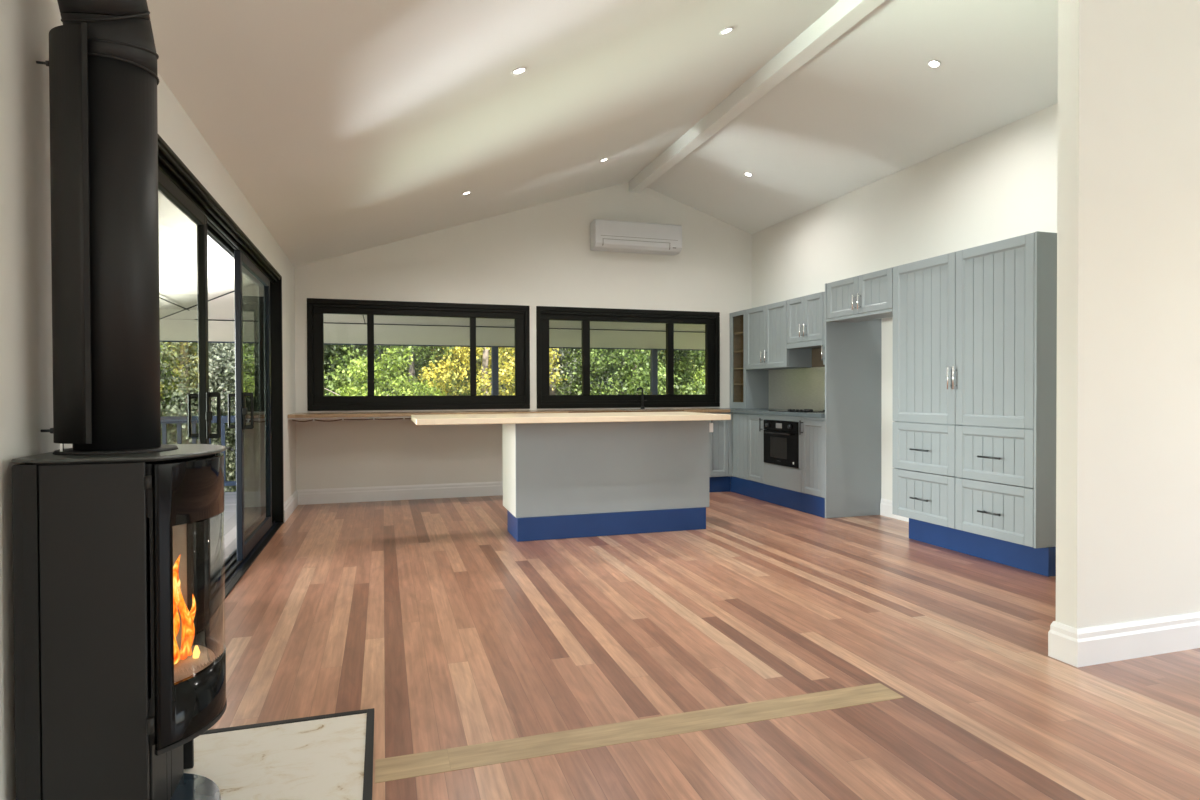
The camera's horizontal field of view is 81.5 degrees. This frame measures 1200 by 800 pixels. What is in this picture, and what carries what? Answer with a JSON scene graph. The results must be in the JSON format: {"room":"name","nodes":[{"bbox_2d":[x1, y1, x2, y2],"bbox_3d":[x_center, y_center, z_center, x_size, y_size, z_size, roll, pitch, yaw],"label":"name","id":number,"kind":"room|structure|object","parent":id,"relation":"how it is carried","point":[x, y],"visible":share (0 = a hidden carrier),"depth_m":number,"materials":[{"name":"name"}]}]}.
{"room":"open-plan kitchen","nodes":[
{"label":"open-plan kitchen","id":0,"kind":"room"},
{"bbox_2d":[0,0,295,799],"bbox_3d":[-1.476,-0.084,1.732,0.160,2.319,10.586,0,1,-17],"label":"wall","id":1,"kind":"structure","parent":0,"point":[26,360],"depth_m":1.68,"materials":[{"name":"paint"}]},
{"bbox_2d":[158,191,253,317],"bbox_3d":[-3.427,-0.961,4.081,2.157,0.585,9.250,0,1,-17],"label":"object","id":2,"kind":"structure","parent":1,"relation":"attached to","point":[177,232],"depth_m":5.72,"materials":[{"name":"white"}]},
{"bbox_2d":[160,341,704,350],"bbox_3d":[0.594,-0.755,5.353,10.670,0.142,9.280,0,1,-17],"label":"fascia","id":3,"kind":"object","parent":2,"relation":"attached to","point":[160,341],"depth_m":9.35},
{"bbox_2d":[158,134,283,636],"bbox_3d":[-2.208,0.016,4.107,0.193,2.072,3.615,0,1,-17],"label":"door","id":4,"kind":"structure","parent":1,"relation":"in","point":[177,183],"depth_m":4.41,"materials":[{"name":"black metal"}]},
{"bbox_2d":[284,490,297,522],"bbox_3d":[-2.814,0.957,6.348,0.018,0.146,0.996,0,1,-17],"label":"baseboard","id":5,"kind":"structure","parent":1,"relation":"attached to","point":[290,505],"depth_m":6.28,"materials":[{"name":"white wood"}]},
{"bbox_2d":[295,182,751,489],"bbox_3d":[-0.625,-0.725,7.608,5.290,3.467,0.140,0,1,-17],"label":"wall","id":6,"kind":"structure","parent":0,"point":[538,255],"depth_m":7.38,"materials":[{"name":"paint"}]},
{"bbox_2d":[297,481,502,504],"bbox_3d":[-1.673,0.944,7.215,2.713,0.146,0.018,0,1,-17],"label":"baseboard","id":7,"kind":"structure","parent":6,"relation":"attached to","point":[452,490],"depth_m":7.09,"materials":[{"name":"white wood"}]},
{"bbox_2d":[307,298,529,410],"bbox_3d":[-1.828,-0.453,7.209,2.216,1.106,0.112,0,1,-17],"label":"window","id":8,"kind":"structure","parent":6,"relation":"in","point":[316,307],"depth_m":7.12,"materials":[{"name":"black metal"}]},
{"bbox_2d":[160,284,704,349],"bbox_3d":[-0.458,-1.022,8.791,10.630,0.585,2.024,0,1,-17],"label":"patio roof","id":9,"kind":"structure","parent":6,"relation":"attached to","point":[181,326],"depth_m":8.76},
{"bbox_2d":[159,283,704,332],"bbox_3d":[0.614,-0.964,5.344,10.635,0.557,9.255,0,1,-17],"label":"joint","id":10,"kind":"object","parent":9,"relation":"attached to","point":[253,283],"visible":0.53,"depth_m":8.38,"materials":[{"name":"black metal"}]},
{"bbox_2d":[536,306,719,408],"bbox_3d":[0.345,-0.468,7.886,2.185,1.106,0.112,0,1,-17],"label":"window","id":11,"kind":"structure","parent":6,"relation":"in","point":[711,320],"depth_m":7.83,"materials":[{"name":"black metal"}]},
{"bbox_2d":[590,219,681,254],"bbox_3d":[0.406,-1.803,7.731,1.011,0.302,0.217,0,1,-17],"label":"air conditioner","id":12,"kind":"object","parent":6,"relation":"attached to","point":[605,235],"visible":1,"depth_m":7.64,"materials":[{"name":"plastic"}]},
{"bbox_2d":[147,0,1057,266],"bbox_3d":[1.908,-1.866,2.790,7.273,1.339,10.826,0,1,-17],"label":"ceiling","id":13,"kind":"structure","parent":0,"point":[346,126],"depth_m":4.38,"materials":[{"name":"paint"}]},
{"bbox_2d":[512,67,526,74],"bbox_3d":[-0.433,-1.766,3.739,0.082,0.030,0.086,0,1,-23],"label":"recessed light","id":14,"kind":"object","parent":13,"relation":"in","point":[519,70],"visible":1,"depth_m":3.74,"materials":[{"name":"white"}]},
{"bbox_2d":[719,27,733,34],"bbox_3d":[0.747,-2.179,4.113,0.082,0.030,0.086,0,1,-23],"label":"recessed light","id":15,"kind":"object","parent":13,"relation":"in","point":[728,29],"visible":1,"depth_m":4.11,"materials":[{"name":"white"}]},
{"bbox_2d":[744,172,752,176],"bbox_3d":[1.452,-2.208,6.820,0.082,0.031,0.086,0,1,-11],"label":"recessed light","id":16,"kind":"object","parent":13,"relation":"in","point":[748,174],"visible":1,"depth_m":6.82,"materials":[{"name":"white"}]},
{"bbox_2d":[629,0,884,192],"bbox_3d":[1.958,-2.342,2.780,0.122,0.122,10.586,0,1,-17],"label":"beam","id":17,"kind":"structure","parent":13,"relation":"attached to","point":[844,14],"depth_m":5.08,"materials":[{"name":"paint"}]},
{"bbox_2d":[927,59,940,67],"bbox_3d":[2.171,-2.184,4.528,0.082,0.031,0.086,0,1,-11],"label":"recessed light","id":18,"kind":"object","parent":13,"relation":"in","point":[934,63],"visible":1,"depth_m":4.53,"materials":[{"name":"white"}]},
{"bbox_2d":[196,491,1199,799],"bbox_3d":[1.918,1.113,2.822,7.273,0.120,10.826,0,1,-17],"label":"floor","id":19,"kind":"structure","parent":0,"point":[429,615],"depth_m":2.84,"materials":[{"name":"brown wood"}]},
{"bbox_2d":[184,708,373,799],"bbox_3d":[-0.952,1.068,1.689,0.759,0.012,1.219,0,1,-17],"label":"hearth pad","id":20,"kind":"object","parent":19,"relation":"on","point":[328,756],"visible":0.7,"depth_m":2.06,"materials":[{"name":"white stone"}]},
{"bbox_2d":[11,444,233,799],"bbox_3d":[-1.186,0.593,1.775,0.420,0.940,0.460,0,1,-17],"label":"wood stove","id":21,"kind":"object","parent":20,"relation":"on","point":[104,710],"visible":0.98,"depth_m":1.60,"materials":[{"name":"black metal"}]},
{"bbox_2d":[36,22,91,451],"bbox_3d":[-1.317,-0.381,1.727,0.121,1.023,0.228,-1,1,-27],"label":"shield","id":22,"kind":"object","parent":21,"relation":"on","point":[67,63],"visible":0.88,"depth_m":1.65,"materials":[{"name":"metal"}]},
{"bbox_2d":[57,0,160,450],"bbox_3d":[-1.223,-0.572,1.678,0.195,1.388,0.377,0,1,-5],"label":"flue","id":23,"kind":"object","parent":21,"relation":"on","point":[123,80],"visible":0.84,"depth_m":1.70,"materials":[{"name":"black metal"}]},
{"bbox_2d":[173,554,199,663],"bbox_3d":[-1.123,0.556,1.841,0.103,0.284,0.219,0,1,-17],"label":"fire","id":24,"kind":"object","parent":21,"relation":"on","point":[188,629],"visible":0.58,"depth_m":1.85,"materials":[{"name":"orange"}]},
{"bbox_2d":[502,420,708,541],"bbox_3d":[0.043,0.590,5.601,1.557,0.874,0.606,0,1,-17],"label":"kitchen island","id":25,"kind":"object","parent":19,"relation":"on","point":[583,479],"visible":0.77,"depth_m":5.30,"materials":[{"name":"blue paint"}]},
{"bbox_2d":[411,412,730,424],"bbox_3d":[-0.242,0.135,5.379,2.315,0.042,0.893,0,1,-17],"label":"island countertop","id":26,"kind":"structure","parent":25,"relation":"on","point":[449,419],"depth_m":5.04,"materials":[{"name":"beige wood"}]},
{"bbox_2d":[709,423,712,431],"bbox_3d":[0.878,0.221,5.605,0.044,0.074,0.085,0,1,-17],"label":"power outlet","id":27,"kind":"object","parent":25,"relation":"attached to","point":[710,424],"visible":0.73,"depth_m":5.56,"materials":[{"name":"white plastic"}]},
{"bbox_2d":[375,683,903,782],"bbox_3d":[0.208,1.069,2.275,1.793,0.011,0.130,0,1,-17],"label":"inlay","id":28,"kind":"object","parent":19,"relation":"on","point":[483,754],"visible":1,"depth_m":2.22,"materials":[{"name":"brown wood"}]},
{"bbox_2d":[709,412,731,491],"bbox_3d":[0.547,0.571,7.577,1.706,0.867,0.602,0,1,-17],"label":"base cabinet","id":29,"kind":"object","parent":19,"relation":"on","point":[720,439],"visible":0.2,"depth_m":7.55,"materials":[{"name":"blue paint"}]},
{"bbox_2d":[288,408,729,417],"bbox_3d":[-0.779,0.129,7.163,4.397,0.030,0.608,0,1,-17],"label":"countertop","id":30,"kind":"structure","parent":29,"relation":"on","point":[698,410],"depth_m":6.83,"materials":[{"name":"beige wood"}]},
{"bbox_2d":[288,416,410,418],"bbox_3d":[-1.508,0.159,6.670,2.712,0.014,0.030,0,1,-17],"label":"batten","id":31,"kind":"object","parent":30,"relation":"attached to","point":[406,416],"visible":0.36,"depth_m":6.40,"materials":[{"name":"brown wood"}]},
{"bbox_2d":[292,418,410,421],"bbox_3d":[-1.871,0.175,6.553,1.887,0.038,0.022,0,1,-17],"label":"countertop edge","id":32,"kind":"object","parent":30,"relation":"attached to","point":[313,419],"visible":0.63,"depth_m":6.41,"materials":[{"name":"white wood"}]},
{"bbox_2d":[637,387,646,408],"bbox_3d":[0.455,-0.020,7.747,0.155,0.246,0.052,-1,1,-43],"label":"tap","id":33,"kind":"object","parent":30,"relation":"on","point":[641,388],"visible":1,"depth_m":7.76,"materials":[{"name":"black metal"}]},
{"bbox_2d":[730,413,764,500],"bbox_3d":[1.785,0.572,7.370,0.605,0.860,0.699,0,1,-17],"label":"base cabinet","id":34,"kind":"object","parent":19,"relation":"on","point":[747,479],"visible":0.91,"depth_m":7.25,"materials":[{"name":"blue paint"}]},
{"bbox_2d":[764,415,801,510],"bbox_3d":[2.003,0.579,6.731,0.569,0.860,0.650,0,1,-17],"label":"housing","id":35,"kind":"object","parent":19,"relation":"on","point":[782,484],"visible":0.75,"depth_m":6.62,"materials":[{"name":"blue paint"}]},
{"bbox_2d":[764,420,798,467],"bbox_3d":[1.941,0.410,6.722,0.553,0.422,0.592,0,1,-17],"label":"oven","id":36,"kind":"object","parent":35,"relation":"in","point":[781,438],"visible":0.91,"depth_m":6.61,"materials":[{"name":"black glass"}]},
{"bbox_2d":[799,417,824,517],"bbox_3d":[2.135,0.583,6.246,0.605,0.860,0.352,0,1,-17],"label":"base cabinet","id":37,"kind":"object","parent":19,"relation":"on","point":[811,430],"visible":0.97,"depth_m":6.17,"materials":[{"name":"blue paint"}]},
{"bbox_2d":[709,408,824,417],"bbox_3d":[1.851,0.124,7.141,0.610,0.037,2.240,0,1,-17],"label":"countertop","id":38,"kind":"structure","parent":37,"relation":"on","point":[761,411],"depth_m":6.74,"materials":[{"name":"grey stone"}]},
{"bbox_2d":[729,310,768,408],"bbox_3d":[1.723,-0.463,8.068,0.297,1.115,0.383,0,1,-17],"label":"display cabinet","id":39,"kind":"object","parent":38,"relation":"on","point":[749,389],"visible":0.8,"depth_m":7.97,"materials":[{"name":"blue paint"}]},
{"bbox_2d":[769,409,824,411],"bbox_3d":[1.988,0.097,6.732,0.460,0.024,0.592,0,1,-17],"label":"cooktop","id":40,"kind":"object","parent":38,"relation":"in","point":[788,410],"visible":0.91,"depth_m":6.57,"materials":[{"name":"black glass"}]},
{"bbox_2d":[825,283,881,517],"bbox_3d":[2.207,0.008,6.067,0.570,2.015,0.018,0,1,-17],"label":"panel","id":41,"kind":"object","parent":19,"relation":"on","point":[852,349],"visible":0.76,"depth_m":6.06,"materials":[{"name":"blue paint"}]},
{"bbox_2d":[892,231,1056,576],"bbox_3d":[2.613,0.021,4.701,0.605,2.015,1.209,0,1,-17],"label":"pantry cabinet","id":42,"kind":"object","parent":19,"relation":"on","point":[975,328],"visible":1,"depth_m":4.44,"materials":[{"name":"blue paint"}]},
{"bbox_2d":[752,103,1057,499],"bbox_3d":[2.642,-0.463,5.819,0.120,2.960,5.226,0,1,-17],"label":"wall","id":43,"kind":"structure","parent":0,"point":[999,184],"depth_m":5.75,"materials":[{"name":"paint"}]},
{"bbox_2d":[746,300,811,369],"bbox_3d":[1.886,-0.675,7.479,0.333,0.678,0.829,0,1,-17],"label":"upper cabinet","id":44,"kind":"object","parent":43,"relation":"attached to","point":[766,325],"visible":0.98,"depth_m":7.35,"materials":[{"name":"blue paint"}]},
{"bbox_2d":[769,367,824,409],"bbox_3d":[2.196,-0.114,7.045,0.006,0.436,1.854,0,1,-17],"label":"backsplash","id":45,"kind":"structure","parent":43,"relation":"attached to","point":[797,388],"depth_m":7.37,"materials":[{"name":"beige glass"}]},
{"bbox_2d":[787,340,822,348],"bbox_3d":[2.114,-0.539,6.796,0.287,0.050,0.604,0,1,-17],"label":"range hood","id":46,"kind":"object","parent":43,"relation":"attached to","point":[810,344],"visible":0.78,"depth_m":6.76,"materials":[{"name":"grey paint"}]},
{"bbox_2d":[787,292,822,343],"bbox_3d":[2.100,-0.780,6.790,0.333,0.458,0.607,0,1,-17],"label":"upper cabinet","id":47,"kind":"object","parent":43,"relation":"attached to","point":[804,313],"visible":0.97,"depth_m":6.73,"materials":[{"name":"blue paint"}]},
{"bbox_2d":[812,348,824,366],"bbox_3d":[2.258,-0.428,6.842,0.004,0.196,0.608,0,1,-17],"label":"lining","id":48,"kind":"object","parent":43,"relation":"attached to","point":[816,352],"visible":0.36,"depth_m":7.05,"materials":[{"name":"brown wood"}]},
{"bbox_2d":[821,292,824,364],"bbox_3d":[2.253,-0.664,6.302,0.333,0.678,0.411,0,1,-17],"label":"upper cabinet","id":49,"kind":"object","parent":43,"relation":"attached to","point":[823,345],"visible":0.16,"depth_m":6.44,"materials":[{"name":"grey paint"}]},
{"bbox_2d":[826,267,892,321],"bbox_3d":[2.183,-0.829,5.617,0.339,0.330,0.808,0,1,-17],"label":"upper cabinet","id":50,"kind":"object","parent":43,"relation":"attached to","point":[869,296],"visible":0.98,"depth_m":5.54,"materials":[{"name":"blue paint"}]},
{"bbox_2d":[880,498,908,521],"bbox_3d":[2.595,0.945,5.768,0.018,0.146,0.790,0,1,-17],"label":"baseboard","id":51,"kind":"structure","parent":43,"relation":"attached to","point":[885,505],"depth_m":6.05,"materials":[{"name":"white wood"}]},
{"bbox_2d":[1056,0,1199,666],"bbox_3d":[3.575,-0.692,3.313,3.594,3.467,0.109,0,1,-17],"label":"wall","id":52,"kind":"structure","parent":0,"point":[1128,397],"depth_m":2.84,"materials":[{"name":"paint"}]},
{"bbox_2d":[1048,621,1077,666],"bbox_3d":[1.871,0.980,2.808,0.018,0.146,0.127,0,1,-17],"label":"baseboard","id":53,"kind":"structure","parent":52,"relation":"attached to","point":[1062,638],"depth_m":2.80,"materials":[{"name":"white wood"}]},
{"label":"outside","id":54,"kind":"structure","parent":0,"visible":0},
{"bbox_2d":[161,342,703,491],"bbox_3d":[-6.271,-6.668,19.977,68.000,17.490,58.000,0,1,-17],"label":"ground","id":55,"kind":"structure","parent":54,"point":[165,342],"depth_m":25.83,"materials":[{"name":"green plant"}]},
{"bbox_2d":[160,345,188,443],"bbox_3d":[-8.827,0.069,10.845,4.168,5.291,4.005,-1,1,-39],"label":"leafy tree","id":56,"kind":"object","parent":55,"relation":"on","point":[169,387],"visible":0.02,"depth_m":11.82,"materials":[{"name":"green plant"}]},
{"bbox_2d":[160,342,259,491],"bbox_3d":[-7.448,-0.179,12.386,4.199,5.733,3.838,0,1,12],"label":"tree","id":57,"kind":"object","parent":55,"relation":"on","point":[250,359],"visible":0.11,"depth_m":11.66,"materials":[{"name":"green plant"}]},
{"bbox_2d":[160,342,338,490],"bbox_3d":[-7.373,-0.582,15.004,4.504,6.727,4.927,0,1,-21],"label":"tree","id":58,"kind":"object","parent":55,"relation":"on","point":[176,350],"visible":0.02,"depth_m":13.50,"materials":[{"name":"green plant"}]},
{"bbox_2d":[179,342,414,491],"bbox_3d":[-6.133,-0.707,14.198,4.723,6.133,4.399,0,1,-16],"label":"tree","id":59,"kind":"object","parent":55,"relation":"on","point":[327,349],"visible":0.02,"depth_m":13.00,"materials":[{"name":"green plant"}]},
{"bbox_2d":[252,345,434,393],"bbox_3d":[-6.240,-0.871,17.293,5.210,6.613,5.006,-1,1,-27],"label":"leafy tree","id":60,"kind":"object","parent":55,"relation":"on","point":[325,345],"visible":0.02,"depth_m":16.11,"materials":[{"name":"green plant"}]},
{"bbox_2d":[324,346,445,395],"bbox_3d":[-3.614,0.691,11.862,2.520,3.327,2.108,0,1,14],"label":"shrub","id":61,"kind":"object","parent":55,"relation":"on","point":[352,390],"visible":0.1,"depth_m":11.81,"materials":[{"name":"green plant"}]},
{"bbox_2d":[324,345,481,395],"bbox_3d":[-3.789,0.174,13.819,3.684,4.867,3.834,0,1,32],"label":"leafy tree","id":62,"kind":"object","parent":55,"relation":"on","point":[342,376],"visible":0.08,"depth_m":12.91,"materials":[{"name":"green plant"}]},
{"bbox_2d":[390,346,562,390],"bbox_3d":[-3.272,-1.124,17.228,4.839,6.747,5.195,0,1,30],"label":"tree","id":63,"kind":"object","parent":55,"relation":"on","point":[405,346],"visible":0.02,"depth_m":15.91,"materials":[{"name":"green plant"}]},
{"bbox_2d":[415,346,567,395],"bbox_3d":[-2.009,0.065,12.971,2.857,4.545,3.123,0,1,-21],"label":"tree","id":64,"kind":"object","parent":55,"relation":"on","point":[507,369],"visible":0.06,"depth_m":12.35,"materials":[{"name":"yellow plant"}]},
{"bbox_2d":[476,348,647,394],"bbox_3d":[-0.838,-0.170,15.593,3.721,5.557,4.070,0,1,27],"label":"tree","id":65,"kind":"object","parent":55,"relation":"on","point":[552,392],"visible":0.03,"depth_m":14.68,"materials":[{"name":"green plant"}]},
{"bbox_2d":[512,348,659,394],"bbox_3d":[-0.778,-2.010,19.187,6.140,7.973,5.718,-1,1,-45],"label":"tree","id":66,"kind":"object","parent":55,"relation":"on","point":[560,370],"visible":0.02,"depth_m":17.36,"materials":[{"name":"green plant"}]},
{"bbox_2d":[551,348,704,394],"bbox_3d":[0.815,0.086,15.139,3.804,5.026,3.959,0,1,-14],"label":"leafy tree","id":67,"kind":"object","parent":55,"relation":"on","point":[635,376],"visible":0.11,"depth_m":14.28,"materials":[{"name":"green plant"}]},
{"bbox_2d":[645,350,704,391],"bbox_3d":[3.280,-0.769,16.962,4.399,6.133,4.723,0,1,-21],"label":"tree","id":68,"kind":"object","parent":55,"relation":"on","point":[645,350],"visible":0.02,"depth_m":16.44,"materials":[{"name":"green plant"}]},
{"bbox_2d":[658,353,703,376],"bbox_3d":[3.255,-0.625,19.177,3.609,5.740,3.945,0,1,25],"label":"tree","id":69,"kind":"object","parent":55,"relation":"on","point":[690,353],"visible":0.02,"depth_m":18.34,"materials":[{"name":"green plant"}]},
{"bbox_2d":[690,366,704,393],"bbox_3d":[2.182,0.777,14.539,1.886,2.977,2.255,0,1,38],"label":"shrub","id":70,"kind":"object","parent":55,"relation":"on","point":[702,378],"visible":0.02,"depth_m":14.38,"materials":[{"name":"green plant"}]},
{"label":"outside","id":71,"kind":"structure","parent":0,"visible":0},
{"bbox_2d":[195,511,260,574],"bbox_3d":[-3.154,1.203,3.428,2.042,0.040,7.400,0,1,-17],"label":"deck","id":72,"kind":"object","parent":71,"point":[223,526],"depth_m":6.03,"materials":[{"name":"grey wood"}]},
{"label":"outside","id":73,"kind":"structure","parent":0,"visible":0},
{"bbox_2d":[222,491,260,512],"bbox_3d":[-0.450,1.133,8.995,10.520,0.040,1.620,0,1,-17],"label":"deck","id":74,"kind":"object","parent":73,"point":[252,499],"depth_m":7.81,"materials":[{"name":"grey wood"}]},
{"bbox_2d":[161,415,260,485],"bbox_3d":[-3.533,0.613,8.804,4.337,0.855,0.064,0,1,-17],"label":"deck railing","id":75,"kind":"object","parent":74,"relation":"on","point":[165,420],"visible":0.04,"depth_m":8.46,"materials":[{"name":"grey metal"}]},
{"bbox_2d":[491,346,498,394],"bbox_3d":[-1.422,0.191,9.457,0.086,1.840,0.086,0,1,-17],"label":"post","id":76,"kind":"object","parent":74,"relation":"on","point":[494,349],"visible":0.42,"depth_m":9.41,"materials":[{"name":"grey metal"}]},
{"bbox_2d":[650,349,657,394],"bbox_3d":[0.788,0.176,10.146,0.086,1.840,0.086,0,1,-17],"label":"post","id":77,"kind":"object","parent":74,"relation":"on","point":[653,352],"visible":0.42,"depth_m":10.10,"materials":[{"name":"grey metal"}]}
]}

